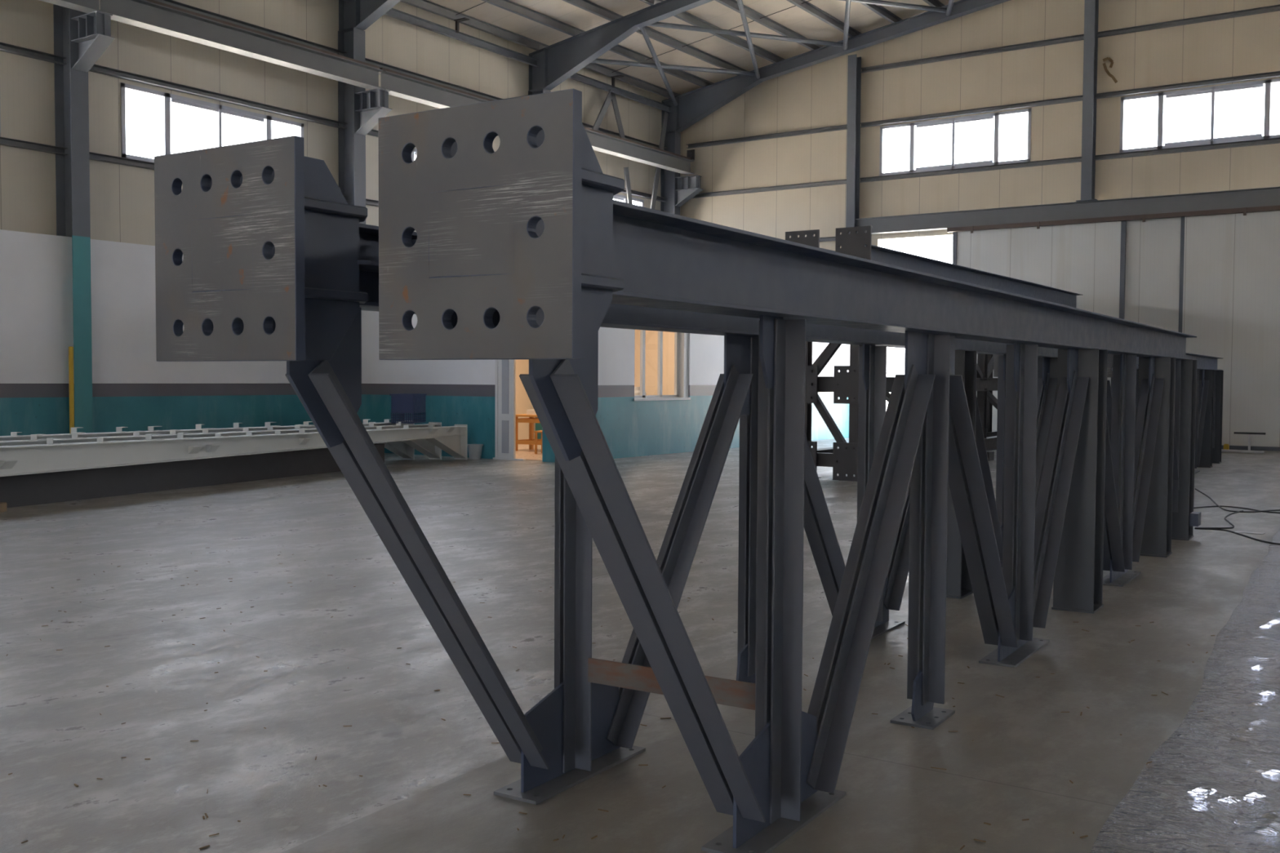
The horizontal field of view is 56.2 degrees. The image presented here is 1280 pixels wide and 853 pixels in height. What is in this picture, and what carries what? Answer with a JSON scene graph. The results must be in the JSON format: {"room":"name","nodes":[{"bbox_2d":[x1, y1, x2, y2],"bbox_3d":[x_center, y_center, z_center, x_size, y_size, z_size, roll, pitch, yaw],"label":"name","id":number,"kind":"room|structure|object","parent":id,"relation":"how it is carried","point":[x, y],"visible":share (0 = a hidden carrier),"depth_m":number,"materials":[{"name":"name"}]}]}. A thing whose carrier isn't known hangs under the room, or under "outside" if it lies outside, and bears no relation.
{"room":"factory workshop","nodes":[
{"label":"factory workshop","id":0,"kind":"room"},
{"bbox_2d":[0,229,313,435],"bbox_3d":[-14.299,-0.918,11.970,0.245,3.720,29.750,2,3,34],"label":"wall","id":1,"kind":"structure","parent":0,"point":[135,391],"depth_m":19.84,"materials":[{"name":"white paint"}]},
{"bbox_2d":[0,0,668,245],"bbox_3d":[-10.881,-4.011,17.185,0.120,9.520,42.400,2,3,34],"label":"wall","id":2,"kind":"structure","parent":0,"point":[122,209],"depth_m":21.70,"materials":[{"name":"beige metal"}]},
{"bbox_2d":[0,42,66,64],"bbox_3d":[-10.899,-5.778,16.830,0.130,0.100,5.880,2,3,34],"label":"wall rail","id":3,"kind":"object","parent":2,"relation":"attached to","point":[5,47],"visible":1,"depth_m":18.80,"materials":[{"name":"grey metal"}]},
{"bbox_2d":[0,82,378,206],"bbox_3d":[-7.612,-5.153,21.787,0.232,1.370,17.730,2,3,34],"label":"window","id":4,"kind":"structure","parent":2,"relation":"in","point":[166,99],"depth_m":20.87,"materials":[{"name":"glass"}]},
{"bbox_2d":[88,64,347,128],"bbox_3d":[-7.580,-5.955,21.705,0.130,0.100,5.880,2,3,34],"label":"wall rail","id":5,"kind":"object","parent":2,"relation":"attached to","point":[97,68],"visible":1,"depth_m":21.55,"materials":[{"name":"grey metal"}]},
{"bbox_2d":[154,0,347,53],"bbox_3d":[-7.572,-7.364,21.649,0.130,0.100,5.880,2,3,34],"label":"wall rail","id":6,"kind":"object","parent":2,"relation":"attached to","point":[171,2],"visible":0.59,"depth_m":22.18,"materials":[{"name":"grey metal"}]},
{"bbox_2d":[366,128,377,137],"bbox_3d":[-4.247,-6.133,26.601,0.130,0.100,5.930,2,3,34],"label":"wall rail","id":7,"kind":"object","parent":2,"relation":"attached to","point":[372,132],"visible":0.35,"depth_m":24.78,"materials":[{"name":"metal"}]},
{"bbox_2d":[411,148,417,161],"bbox_3d":[-4.344,-5.392,26.694,0.110,1.250,3.860,2,3,34],"label":"window","id":8,"kind":"structure","parent":2,"relation":"in","point":[414,153],"depth_m":25.80,"materials":[{"name":"glass"}]},
{"bbox_2d":[364,57,502,100],"bbox_3d":[-4.240,-7.542,26.545,0.130,0.100,5.930,2,3,34],"label":"wall rail","id":9,"kind":"object","parent":2,"relation":"attached to","point":[380,64],"visible":0.38,"depth_m":26.10,"materials":[{"name":"grey metal"}]},
{"bbox_2d":[582,122,666,148],"bbox_3d":[-0.921,-7.719,31.420,0.130,0.100,5.830,2,3,34],"label":"wall rail","id":10,"kind":"object","parent":2,"relation":"attached to","point":[585,125],"visible":0.31,"depth_m":32.24,"materials":[{"name":"grey metal"}]},
{"bbox_2d":[613,194,644,206],"bbox_3d":[-1.026,-5.569,31.569,0.110,1.250,3.860,2,3,34],"label":"window","id":11,"kind":"structure","parent":2,"relation":"in","point":[624,198],"depth_m":32.40,"materials":[{"name":"glass"}]},
{"bbox_2d":[620,188,666,201],"bbox_3d":[-0.929,-6.310,31.476,0.130,0.100,5.830,2,3,34],"label":"wall rail","id":12,"kind":"object","parent":2,"relation":"attached to","point":[634,193],"visible":0.35,"depth_m":33.01,"materials":[{"name":"grey metal"}]},
{"bbox_2d":[359,310,555,462],"bbox_3d":[-3.524,-1.290,22.714,5.480,3.720,0.150,2,3,34],"label":"wall","id":13,"kind":"structure","parent":0,"point":[459,392],"depth_m":22.87,"materials":[{"name":"paint"}]},
{"bbox_2d":[493,359,542,461],"bbox_3d":[-2.182,-0.483,21.764,1.150,2.200,0.160,2,3,34],"label":"door","id":14,"kind":"structure","parent":13,"relation":"in","point":[505,369],"depth_m":21.91,"materials":[{"name":"white plastic"}]},
{"bbox_2d":[515,359,535,439],"bbox_3d":[-3.904,-1.471,27.299,0.110,3.688,6.990,2,3,34],"label":"wall","id":15,"kind":"structure","parent":0,"point":[523,403],"depth_m":28.82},
{"bbox_2d":[0,437,1279,852],"bbox_3d":[3.303,1.373,7.241,36.800,0.312,43.600,2,3,34],"label":"floor","id":16,"kind":"structure","parent":0,"point":[491,520],"depth_m":5.89,"materials":[{"name":"concrete"}]},
{"bbox_2d":[0,502,7,512],"bbox_3d":[-7.092,0.889,13.056,0.220,0.100,0.320,1,2,6],"label":"block","id":17,"kind":"object","parent":16,"relation":"on","point":[3,506],"visible":1,"depth_m":13.14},
{"bbox_2d":[68,346,74,433],"bbox_3d":[-8.927,-0.288,18.834,0.070,1.947,0.577,-1,3,-25],"label":"pole","id":18,"kind":"object","parent":16,"relation":"on","point":[70,348],"visible":0.66,"depth_m":18.87,"materials":[{"name":"metal"}]},
{"bbox_2d":[53,4,115,433],"bbox_3d":[-8.787,-3.518,19.045,1.240,8.410,0.300,2,3,34],"label":"steel column","id":19,"kind":"structure","parent":16,"relation":"on","point":[82,37],"depth_m":19.18,"materials":[{"name":"metal"}]},
{"bbox_2d":[40,0,104,13],"bbox_3d":[-15.133,-6.290,8.790,0.280,0.440,23.880,2,3,34],"label":"beam","id":20,"kind":"structure","parent":19,"relation":"on","point":[84,6],"depth_m":18.38,"materials":[{"name":"grey metal"}]},
{"bbox_2d":[0,443,384,507],"bbox_3d":[-6.288,0.629,16.166,0.501,0.380,8.900,1,2,23],"label":"beam","id":21,"kind":"structure","parent":16,"relation":"on","point":[17,491],"depth_m":15.62,"materials":[{"name":"black metal"}]},
{"bbox_2d":[0,418,414,459],"bbox_3d":[-6.289,0.360,17.007,0.260,0.840,10.462,1,2,23],"label":"girder","id":22,"kind":"object","parent":16,"relation":"on","point":[402,449],"visible":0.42,"depth_m":17.25,"materials":[{"name":"metal"}]},
{"bbox_2d":[0,421,441,459],"bbox_3d":[-5.874,0.382,16.910,0.260,0.809,10.812,1,2,23],"label":"girder","id":23,"kind":"object","parent":16,"relation":"on","point":[424,446],"visible":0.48,"depth_m":16.86,"materials":[{"name":"metal"}]},
{"bbox_2d":[389,393,426,423],"bbox_3d":[-4.067,-0.320,21.056,0.440,0.510,0.620,1,2,11],"label":"plastic crate","id":24,"kind":"object","parent":23,"relation":"on","point":[414,403],"visible":0.96,"depth_m":20.79,"materials":[{"name":"plastic"}]},
{"bbox_2d":[0,422,467,476],"bbox_3d":[-5.469,0.400,16.790,0.260,0.787,11.112,1,2,23],"label":"girder","id":25,"kind":"object","parent":16,"relation":"on","point":[50,457],"visible":0.93,"depth_m":15.54,"materials":[{"name":"metal"}]},
{"bbox_2d":[337,27,391,416],"bbox_3d":[-5.468,-3.695,23.920,1.240,8.410,0.300,2,3,34],"label":"steel column","id":26,"kind":"structure","parent":16,"relation":"on","point":[359,108],"depth_m":23.99,"materials":[{"name":"metal"}]},
{"bbox_2d":[100,0,383,89],"bbox_3d":[-6.766,-6.736,21.080,0.280,0.440,5.830,2,3,34],"label":"beam","id":27,"kind":"structure","parent":26,"relation":"on","point":[150,15],"depth_m":20.78,"materials":[{"name":"grey metal"}]},
{"bbox_2d":[467,444,483,459],"bbox_3d":[-3.035,0.465,22.076,0.300,0.270,0.300,2,3,34],"label":"bucket","id":28,"kind":"object","parent":16,"relation":"on","point":[474,450],"visible":0.98,"depth_m":21.98,"materials":[{"name":"grey plastic"}]},
{"bbox_2d":[515,413,541,451],"bbox_3d":[-1.789,0.134,24.338,1.500,0.740,0.700,2,3,28],"label":"wooden table","id":29,"kind":"object","parent":16,"relation":"on","point":[531,442],"visible":0.35,"depth_m":24.36,"materials":[{"name":"orange wood"}]},
{"bbox_2d":[533,430,542,453],"bbox_3d":[-1.853,0.311,23.541,0.340,0.450,0.340,1,2,23],"label":"wooden stool","id":30,"kind":"object","parent":16,"relation":"on","point":[540,431],"visible":0.33,"depth_m":23.45,"materials":[{"name":"orange wood"}]},
{"bbox_2d":[528,88,551,439],"bbox_3d":[-2.122,-3.874,28.836,1.240,8.410,0.300,2,3,34],"label":"steel column","id":31,"kind":"structure","parent":16,"relation":"on","point":[538,425],"depth_m":29.17,"materials":[{"name":"metal"}]},
{"bbox_2d":[378,67,694,174],"bbox_3d":[-1.850,-6.999,28.302,0.280,0.440,11.510,2,3,34],"label":"beam","id":32,"kind":"structure","parent":31,"relation":"on","point":[400,85],"depth_m":25.80,"materials":[{"name":"grey metal"}]},
{"bbox_2d":[686,149,694,160],"bbox_3d":[1.363,-7.468,32.972,0.240,0.300,0.150,2,3,34],"label":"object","id":33,"kind":"object","parent":32,"relation":"on","point":[690,153],"visible":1,"depth_m":32.97,"materials":[{"name":"metal"}]},
{"bbox_2d":[154,135,1061,804],"bbox_3d":[1.749,0.151,7.705,0.555,2.100,10.710,2,3,32],"label":"truss","id":34,"kind":"object","parent":16,"relation":"on","point":[277,264],"visible":0.69,"depth_m":4.00,"materials":[{"name":"grey metal"}]},
{"bbox_2d":[6,547,1214,849],"bbox_3d":[-1.371,1.216,6.868,8.097,0.003,6.117,2,3,34],"label":"debris","id":35,"kind":"object","parent":16,"relation":"on","point":[75,784],"visible":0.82,"depth_m":5.13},
{"bbox_2d":[660,130,702,215],"bbox_3d":[1.169,-4.050,33.670,1.240,8.410,0.300,2,3,34],"label":"steel column","id":36,"kind":"structure","parent":16,"relation":"on","point":[677,190],"depth_m":33.67,"materials":[{"name":"metal"}]},
{"bbox_2d":[377,88,1200,852],"bbox_3d":[2.471,0.175,7.204,0.555,2.100,10.710,2,3,32],"label":"truss","id":37,"kind":"object","parent":16,"relation":"on","point":[523,249],"visible":1,"depth_m":4.01,"materials":[{"name":"grey metal"}]},
{"bbox_2d":[587,657,755,710],"bbox_3d":[0.106,0.919,4.298,0.702,0.090,0.010,2,3,32],"label":"wooden plank","id":38,"kind":"object","parent":37,"relation":"attached to","point":[729,692],"visible":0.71,"depth_m":4.34,"materials":[{"name":"brown wood"}]},
{"bbox_2d":[785,229,996,478],"bbox_3d":[5.928,-1.263,23.222,0.555,3.730,12.480,2,3,34],"label":"truss","id":39,"kind":"object","parent":16,"relation":"on","point":[811,377],"visible":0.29,"depth_m":18.06,"materials":[{"name":"grey metal"}]},
{"bbox_2d":[811,343,847,466],"bbox_3d":[2.861,-0.916,17.988,0.663,3.041,0.100,2,3,34],"label":"frame","id":40,"kind":"object","parent":39,"relation":"attached to","point":[824,384],"visible":0.34,"depth_m":18.00,"materials":[{"name":"black metal"}]},
{"bbox_2d":[832,226,1083,481],"bbox_3d":[6.614,-1.241,22.756,0.555,3.730,12.480,2,3,34],"label":"truss","id":41,"kind":"object","parent":16,"relation":"on","point":[859,245],"visible":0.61,"depth_m":18.96,"materials":[{"name":"grey metal"}]},
{"bbox_2d":[993,354,1138,393],"bbox_3d":[7.185,-0.244,18.323,0.555,2.100,10.710,2,3,32],"label":"truss","id":42,"kind":"object","parent":16,"relation":"on","point":[996,357],"visible":0.02,"depth_m":13.91,"materials":[{"name":"grey metal"}]},
{"bbox_2d":[1106,352,1223,475],"bbox_3d":[7.913,-0.222,17.866,0.555,2.100,10.710,2,3,32],"label":"truss","id":43,"kind":"object","parent":16,"relation":"on","point":[1210,380],"visible":0.16,"depth_m":20.87,"materials":[{"name":"grey metal"}]},
{"bbox_2d":[1089,528,1279,852],"bbox_3d":[6.058,1.202,7.966,3.739,0.025,15.692,2,3,31],"label":"plastic sheet","id":44,"kind":"object","parent":16,"relation":"on","point":[1273,576],"visible":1,"depth_m":4.72,"materials":[{"name":"white"}]},
{"bbox_2d":[1198,510,1243,528],"bbox_3d":[6.379,1.007,13.004,0.320,0.014,2.098,2,3,34],"label":"cable","id":45,"kind":"object","parent":16,"relation":"on","point":[1225,517],"visible":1,"depth_m":12.39,"materials":[{"name":"black rubber"}]},
{"bbox_2d":[1193,505,1279,513],"bbox_3d":[7.177,0.974,13.952,1.358,0.014,0.479,2,3,34],"label":"cable","id":46,"kind":"object","parent":16,"relation":"on","point":[1217,505],"visible":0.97,"depth_m":14.18,"materials":[{"name":"black rubber"}]},
{"bbox_2d":[1194,527,1279,544],"bbox_3d":[5.884,1.064,11.514,0.221,0.014,1.448,0,2,-11],"label":"cable","id":47,"kind":"object","parent":16,"relation":"on","point":[1237,533],"visible":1,"depth_m":11.74,"materials":[{"name":"black rubber"}]},
{"bbox_2d":[1195,488,1279,512],"bbox_3d":[7.274,0.924,15.212,1.136,0.014,2.864,0,2,-4],"label":"cable","id":48,"kind":"object","parent":16,"relation":"on","point":[1195,488],"visible":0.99,"depth_m":13.93,"materials":[{"name":"black rubber"}]},
{"bbox_2d":[1221,448,1264,453],"bbox_3d":[12.556,0.521,25.177,1.005,0.060,0.060,2,3,40],"label":"pipe offcut","id":49,"kind":"object","parent":16,"relation":"on","point":[1222,450],"visible":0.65,"depth_m":25.10,"materials":[{"name":"grey metal"}]},
{"bbox_2d":[1233,431,1265,450],"bbox_3d":[13.030,0.335,25.634,0.600,0.420,0.240,2,3,34],"label":"stand","id":50,"kind":"object","parent":16,"relation":"on","point":[1234,433],"visible":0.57,"depth_m":25.61,"materials":[{"name":"grey metal"}]},
{"bbox_3d":[0.038,0.155,24.306,0.440,0.720,2.400,2,3,34],"label":"bench","id":51,"kind":"object","parent":16,"relation":"on","visible":0},
{"bbox_2d":[634,386,646,395],"bbox_3d":[-0.015,-0.501,24.197,0.280,0.600,0.280,2,3,34],"label":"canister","id":52,"kind":"object","parent":51,"relation":"on","point":[637,389],"visible":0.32,"depth_m":24.09,"materials":[{"name":"plastic"}]},
{"bbox_3d":[22.569,-2.779,4.868,0.460,8.410,0.300,2,3,34],"label":"steel column","id":53,"kind":"structure","parent":16,"relation":"on","visible":0},
{"bbox_2d":[338,0,400,32],"bbox_3d":[8.422,-9.241,14.263,34.774,3.576,0.250,2,3,34],"label":"rafter","id":54,"kind":"object","parent":53,"relation":"on","point":[358,14],"visible":0.98,"depth_m":23.76,"materials":[{"name":"grey paint"}]},
{"bbox_3d":[25.916,-2.957,9.785,0.460,8.410,0.300,2,3,34],"label":"steel column","id":55,"kind":"structure","parent":16,"relation":"on","visible":0},
{"bbox_2d":[528,0,713,92],"bbox_3d":[11.769,-9.419,19.180,34.774,3.576,0.250,2,3,34],"label":"rafter","id":56,"kind":"object","parent":55,"relation":"on","point":[558,61],"visible":0.99,"depth_m":28.02,"materials":[{"name":"grey paint"}]},
{"bbox_2d":[384,8,539,66],"bbox_3d":[-4.029,-8.604,26.362,0.090,0.160,5.650,2,3,34],"label":"strut","id":57,"kind":"object","parent":56,"relation":"attached to","point":[393,13],"visible":0.91,"depth_m":26.48,"materials":[{"name":"grey paint"}]},
{"bbox_2d":[453,17,469,32],"bbox_3d":[-3.904,-8.790,26.270,0.330,0.260,0.140,2,3,34],"label":"hanger","id":58,"kind":"object","parent":57,"relation":"on","point":[457,20],"visible":1,"depth_m":26.31,"materials":[{"name":"metal"}]},
{"bbox_2d":[400,0,542,50],"bbox_3d":[-4.054,-9.022,26.358,0.090,0.190,5.940,2,3,34],"label":"purlin","id":59,"kind":"object","parent":56,"relation":"attached to","point":[425,5],"visible":1,"depth_m":26.93,"materials":[{"name":"grey paint"}]},
{"bbox_2d":[481,0,577,35],"bbox_3d":[-3.144,-9.163,25.734,0.090,0.190,5.940,2,3,34],"label":"purlin","id":60,"kind":"object","parent":56,"relation":"attached to","point":[508,5],"visible":1,"depth_m":26.91,"materials":[{"name":"grey paint"}]},
{"bbox_2d":[562,0,617,21],"bbox_3d":[-2.233,-9.304,25.109,0.090,0.190,5.940,2,3,34],"label":"purlin","id":61,"kind":"object","parent":56,"relation":"attached to","point":[586,5],"visible":1,"depth_m":26.91,"materials":[{"name":"grey paint"}]},
{"bbox_2d":[640,26,677,106],"bbox_3d":[0.511,-9.069,30.396,0.116,0.519,6.136,1,2,9],"label":"brace","id":62,"kind":"object","parent":56,"relation":"attached to","point":[643,31],"visible":0.88,"depth_m":29.99,"materials":[{"name":"grey paint"}]},
{"bbox_2d":[591,57,755,75],"bbox_3d":[0.511,-9.139,30.393,6.136,0.519,0.116,-1,3,-31],"label":"brace","id":63,"kind":"object","parent":56,"relation":"attached to","point":[597,60],"visible":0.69,"depth_m":30.57,"materials":[{"name":"grey paint"}]},
{"bbox_3d":[29.206,-3.133,14.618,0.460,8.410,0.300,2,3,34],"label":"steel column","id":64,"kind":"structure","parent":16,"relation":"on","visible":0},
{"bbox_2d":[661,0,1009,133],"bbox_3d":[15.059,-9.595,24.013,34.774,3.576,0.250,2,3,34],"label":"rafter","id":65,"kind":"object","parent":64,"relation":"on","point":[692,106],"visible":0.87,"depth_m":31.59,"materials":[{"name":"grey paint"}]},
{"bbox_2d":[539,43,679,98],"bbox_3d":[-0.539,-9.210,31.523,0.090,0.190,6.540,2,3,34],"label":"purlin","id":66,"kind":"object","parent":65,"relation":"attached to","point":[595,67],"visible":0.58,"depth_m":31.90,"materials":[{"name":"grey paint"}]},
{"bbox_2d":[576,28,713,87],"bbox_3d":[0.371,-9.351,30.898,0.090,0.190,6.540,2,3,34],"label":"purlin","id":67,"kind":"object","parent":65,"relation":"attached to","point":[618,49],"visible":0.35,"depth_m":30.87,"materials":[{"name":"grey paint"}]},
{"bbox_2d":[613,13,746,75],"bbox_3d":[1.282,-9.491,30.273,0.090,0.190,6.540,2,3,34],"label":"purlin","id":68,"kind":"object","parent":65,"relation":"attached to","point":[654,34],"visible":0.65,"depth_m":30.16,"materials":[{"name":"grey paint"}]},
{"bbox_2d":[653,0,785,62],"bbox_3d":[2.192,-9.632,29.648,0.090,0.190,6.540,2,3,34],"label":"purlin","id":69,"kind":"object","parent":65,"relation":"attached to","point":[686,16],"visible":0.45,"depth_m":29.76,"materials":[{"name":"grey paint"}]},
{"bbox_2d":[612,0,811,72],"bbox_3d":[6.348,-10.320,26.377,17.102,2.664,0.016,2,3,34],"label":"rod","id":70,"kind":"object","parent":69,"relation":"attached to","point":[809,0],"visible":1,"depth_m":29.56,"materials":[{"name":"metal"}]},
{"bbox_2d":[737,0,759,79],"bbox_3d":[2.621,-9.395,28.947,0.116,0.503,6.094,1,2,10],"label":"brace","id":71,"kind":"object","parent":65,"relation":"attached to","point":[740,5],"visible":1,"depth_m":28.84,"materials":[{"name":"grey paint"}]},
{"bbox_2d":[647,22,843,47],"bbox_3d":[2.622,-9.465,28.944,6.094,0.503,0.116,-1,3,-32],"label":"brace","id":72,"kind":"object","parent":71,"relation":"attached to","point":[663,24],"visible":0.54,"depth_m":28.80,"materials":[{"name":"grey paint"}]},
{"bbox_2d":[715,0,822,50],"bbox_3d":[3.103,-9.773,29.023,0.090,0.190,6.540,2,3,34],"label":"purlin","id":73,"kind":"object","parent":65,"relation":"attached to","point":[750,13],"visible":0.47,"depth_m":29.02,"materials":[{"name":"grey paint"}]},
{"bbox_2d":[786,0,861,37],"bbox_3d":[4.013,-9.913,28.398,0.090,0.190,6.540,2,3,34],"label":"purlin","id":74,"kind":"object","parent":65,"relation":"attached to","point":[806,6],"visible":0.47,"depth_m":29.06,"materials":[{"name":"grey paint"}]},
{"bbox_2d":[842,0,851,49],"bbox_3d":[4.773,-9.728,27.470,0.116,0.534,6.180,1,2,8],"label":"brace","id":75,"kind":"object","parent":65,"relation":"attached to","point":[847,9],"visible":1,"depth_m":28.76,"materials":[{"name":"grey paint"}]},
{"bbox_2d":[840,0,946,13],"bbox_3d":[4.774,-9.798,27.467,6.180,0.534,0.116,-1,3,-30],"label":"brace","id":76,"kind":"object","parent":75,"relation":"attached to","point":[881,2],"visible":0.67,"depth_m":28.22,"materials":[{"name":"grey paint"}]},
{"bbox_2d":[859,2,902,22],"bbox_3d":[4.924,-10.054,27.774,0.090,0.190,6.540,2,3,34],"label":"purlin","id":77,"kind":"object","parent":65,"relation":"attached to","point":[879,10],"visible":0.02,"depth_m":29.32,"materials":[{"name":"grey paint"}]},
{"bbox_2d":[923,0,945,7],"bbox_3d":[5.834,-10.194,27.149,0.090,0.190,6.540,2,3,34],"label":"purlin","id":78,"kind":"object","parent":65,"relation":"attached to","point":[937,3],"visible":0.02,"depth_m":29.14,"materials":[{"name":"grey paint"}]},
{"bbox_2d":[946,0,954,16],"bbox_3d":[6.967,-10.066,25.965,0.116,0.519,6.136,1,2,9],"label":"brace","id":79,"kind":"object","parent":65,"relation":"attached to","point":[950,2],"visible":1,"depth_m":28.49,"materials":[{"name":"grey paint"}]},
{"bbox_2d":[634,329,674,395],"bbox_3d":[0.306,-1.505,28.722,5.450,3.688,0.100,2,3,34],"label":"wall","id":80,"kind":"structure","parent":0,"point":[651,336],"depth_m":28.63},
{"bbox_2d":[649,111,668,208],"bbox_3d":[0.397,-6.374,32.992,0.040,4.740,1.315,2,3,34],"label":"brace","id":81,"kind":"object","parent":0,"point":[665,113],"visible":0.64,"depth_m":33.12,"materials":[{"name":"grey paint"}]},
{"bbox_2d":[568,72,671,112],"bbox_3d":[-0.710,-8.781,31.238,0.090,0.160,5.550,2,3,34],"label":"strut","id":82,"kind":"object","parent":81,"relation":"on","point":[577,77],"visible":0.88,"depth_m":31.55,"materials":[{"name":"grey paint"}]},
{"bbox_2d":[591,89,613,130],"bbox_3d":[-0.986,-8.033,30.877,0.040,1.425,1.041,2,3,34],"label":"brace","id":83,"kind":"object","parent":82,"relation":"attached to","point":[597,122],"visible":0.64,"depth_m":30.90,"materials":[{"name":"grey paint"}]},
{"bbox_2d":[610,75,624,87],"bbox_3d":[-0.585,-8.967,31.146,0.330,0.260,0.140,2,3,34],"label":"hanger","id":84,"kind":"object","parent":82,"relation":"on","point":[613,77],"visible":1,"depth_m":31.18,"materials":[{"name":"metal"}]},
{"bbox_2d":[610,91,625,138],"bbox_3d":[-0.564,-8.055,31.497,0.040,1.400,0.755,2,3,34],"label":"brace","id":85,"kind":"object","parent":82,"relation":"attached to","point":[614,101],"visible":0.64,"depth_m":31.44,"materials":[{"name":"grey paint"}]},
{"bbox_2d":[623,167,632,204],"bbox_3d":[-0.185,-5.294,32.187,0.040,3.236,0.866,2,3,34],"label":"brace","id":86,"kind":"object","parent":81,"relation":"attached to","point":[625,169],"visible":0.36,"depth_m":31.91,"materials":[{"name":"grey paint"}]},
{"bbox_2d":[427,0,959,94],"bbox_3d":[3.560,-9.654,7.089,35.200,2.828,42.700,2,3,34],"label":"ceiling","id":87,"kind":"structure","parent":0,"point":[863,20],"depth_m":29.26,"materials":[{"name":"beige metal"}]},
{"bbox_2d":[595,327,849,458],"bbox_3d":[2.175,-1.407,26.413,0.220,3.720,12.380,2,3,34],"label":"wall","id":88,"kind":"structure","parent":0,"point":[629,428],"depth_m":23.80,"materials":[{"name":"paint"}]},
{"bbox_2d":[633,329,690,400],"bbox_3d":[0.376,-1.285,23.751,0.225,1.530,2.030,2,3,34],"label":"window","id":89,"kind":"structure","parent":88,"relation":"in","point":[681,340],"depth_m":24.36,"materials":[{"name":"white plastic"}]},
{"bbox_2d":[845,53,861,234],"bbox_3d":[5.537,-6.585,31.149,0.440,6.007,0.360,2,3,34],"label":"post","id":90,"kind":"object","parent":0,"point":[854,72],"visible":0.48,"depth_m":31.04,"materials":[{"name":"grey metal"}]},
{"bbox_2d":[680,0,1279,250],"bbox_3d":[15.464,-5.536,24.805,34.800,12.246,0.120,2,3,34],"label":"wall","id":91,"kind":"structure","parent":0,"point":[815,95],"depth_m":29.33,"materials":[{"name":"beige metal"}]},
{"bbox_2d":[686,124,847,148],"bbox_3d":[3.451,-7.908,32.731,5.100,0.100,0.130,2,3,34],"label":"wall rail","id":92,"kind":"object","parent":91,"relation":"attached to","point":[840,127],"visible":0.81,"depth_m":32.71,"materials":[{"name":"grey metal"}]},
{"bbox_2d":[692,179,846,198],"bbox_3d":[3.443,-6.489,32.788,5.100,0.100,0.130,2,3,34],"label":"wall rail","id":93,"kind":"object","parent":91,"relation":"attached to","point":[839,181],"visible":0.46,"depth_m":32.71,"materials":[{"name":"grey metal"}]},
{"bbox_2d":[819,236,835,241],"bbox_3d":[3.361,-5.023,32.915,4.900,0.100,0.100,2,3,34],"label":"wall rail","id":94,"kind":"object","parent":91,"relation":"attached to","point":[828,238],"visible":0.02,"depth_m":31.85,"materials":[{"name":"metal"}]},
{"bbox_2d":[858,108,1081,182],"bbox_3d":[8.105,-6.984,29.657,5.700,1.390,0.232,2,3,34],"label":"window","id":95,"kind":"structure","parent":91,"relation":"in","point":[996,116],"depth_m":29.84,"materials":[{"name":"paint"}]},
{"bbox_2d":[859,95,1082,127],"bbox_3d":[8.081,-7.756,29.584,5.700,0.100,0.130,2,3,34],"label":"wall rail","id":96,"kind":"object","parent":91,"relation":"attached to","point":[1079,98],"visible":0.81,"depth_m":29.52,"materials":[{"name":"grey metal"}]},
{"bbox_2d":[859,34,1084,72],"bbox_3d":[8.088,-9.165,29.528,5.700,0.100,0.130,2,3,34],"label":"wall rail","id":97,"kind":"object","parent":91,"relation":"attached to","point":[1076,37],"visible":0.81,"depth_m":29.46,"materials":[{"name":"grey metal"}]},
{"bbox_2d":[952,220,1126,431],"bbox_3d":[9.450,-2.201,28.717,4.060,5.198,0.120,2,3,34],"label":"door","id":98,"kind":"structure","parent":91,"relation":"in","point":[1088,260],"depth_m":28.28,"materials":[{"name":"grey paint"}]},
{"bbox_2d":[855,186,1279,234],"bbox_3d":[12.252,-4.963,26.637,16.000,0.400,0.260,2,3,34],"label":"header beam","id":99,"kind":"structure","parent":91,"relation":"attached to","point":[1260,197],"depth_m":28.00,"materials":[{"name":"grey metal"}]},
{"bbox_2d":[1075,0,1098,201],"bbox_3d":[10.423,-7.787,27.779,0.440,5.112,0.360,2,3,34],"label":"post","id":100,"kind":"object","parent":99,"relation":"on","point":[1089,91],"visible":0.97,"depth_m":27.69,"materials":[{"name":"grey metal"}]},
{"bbox_2d":[946,204,1279,233],"bbox_3d":[13.150,-4.641,25.892,13.400,0.170,0.140,2,3,34],"label":"door track","id":101,"kind":"object","parent":99,"relation":"attached to","point":[1268,208],"visible":1,"depth_m":27.35,"materials":[{"name":"grey metal"}]},
{"bbox_2d":[1102,57,1117,83],"bbox_3d":[10.869,-8.233,27.714,0.344,0.625,0.010,2,3,34],"label":"strap","id":102,"kind":"object","parent":91,"relation":"hanging from","point":[1109,59],"visible":1,"depth_m":27.71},
{"bbox_2d":[1124,217,1185,333],"bbox_3d":[11.684,-2.131,27.272,1.260,5.198,0.120,2,3,34],"label":"door","id":103,"kind":"structure","parent":91,"relation":"in","point":[1155,247],"depth_m":27.18,"materials":[{"name":"grey paint"}]},
{"bbox_2d":[1093,71,1279,160],"bbox_3d":[12.984,-6.889,26.340,5.700,1.520,0.232,2,3,34],"label":"window","id":104,"kind":"structure","parent":91,"relation":"in","point":[1213,90],"depth_m":26.71,"materials":[{"name":"glass"}]},
{"bbox_2d":[1096,4,1279,37],"bbox_3d":[12.967,-9.006,26.213,5.700,0.100,0.130,2,3,34],"label":"wall rail","id":105,"kind":"object","parent":91,"relation":"attached to","point":[1275,7],"visible":1,"depth_m":26.71,"materials":[{"name":"grey metal"}]},
{"bbox_2d":[1182,210,1279,451],"bbox_3d":[14.014,-2.051,25.598,4.500,5.198,0.110,2,3,34],"label":"door","id":106,"kind":"structure","parent":91,"relation":"in","point":[1231,289],"depth_m":26.18,"materials":[{"name":"grey paint"}]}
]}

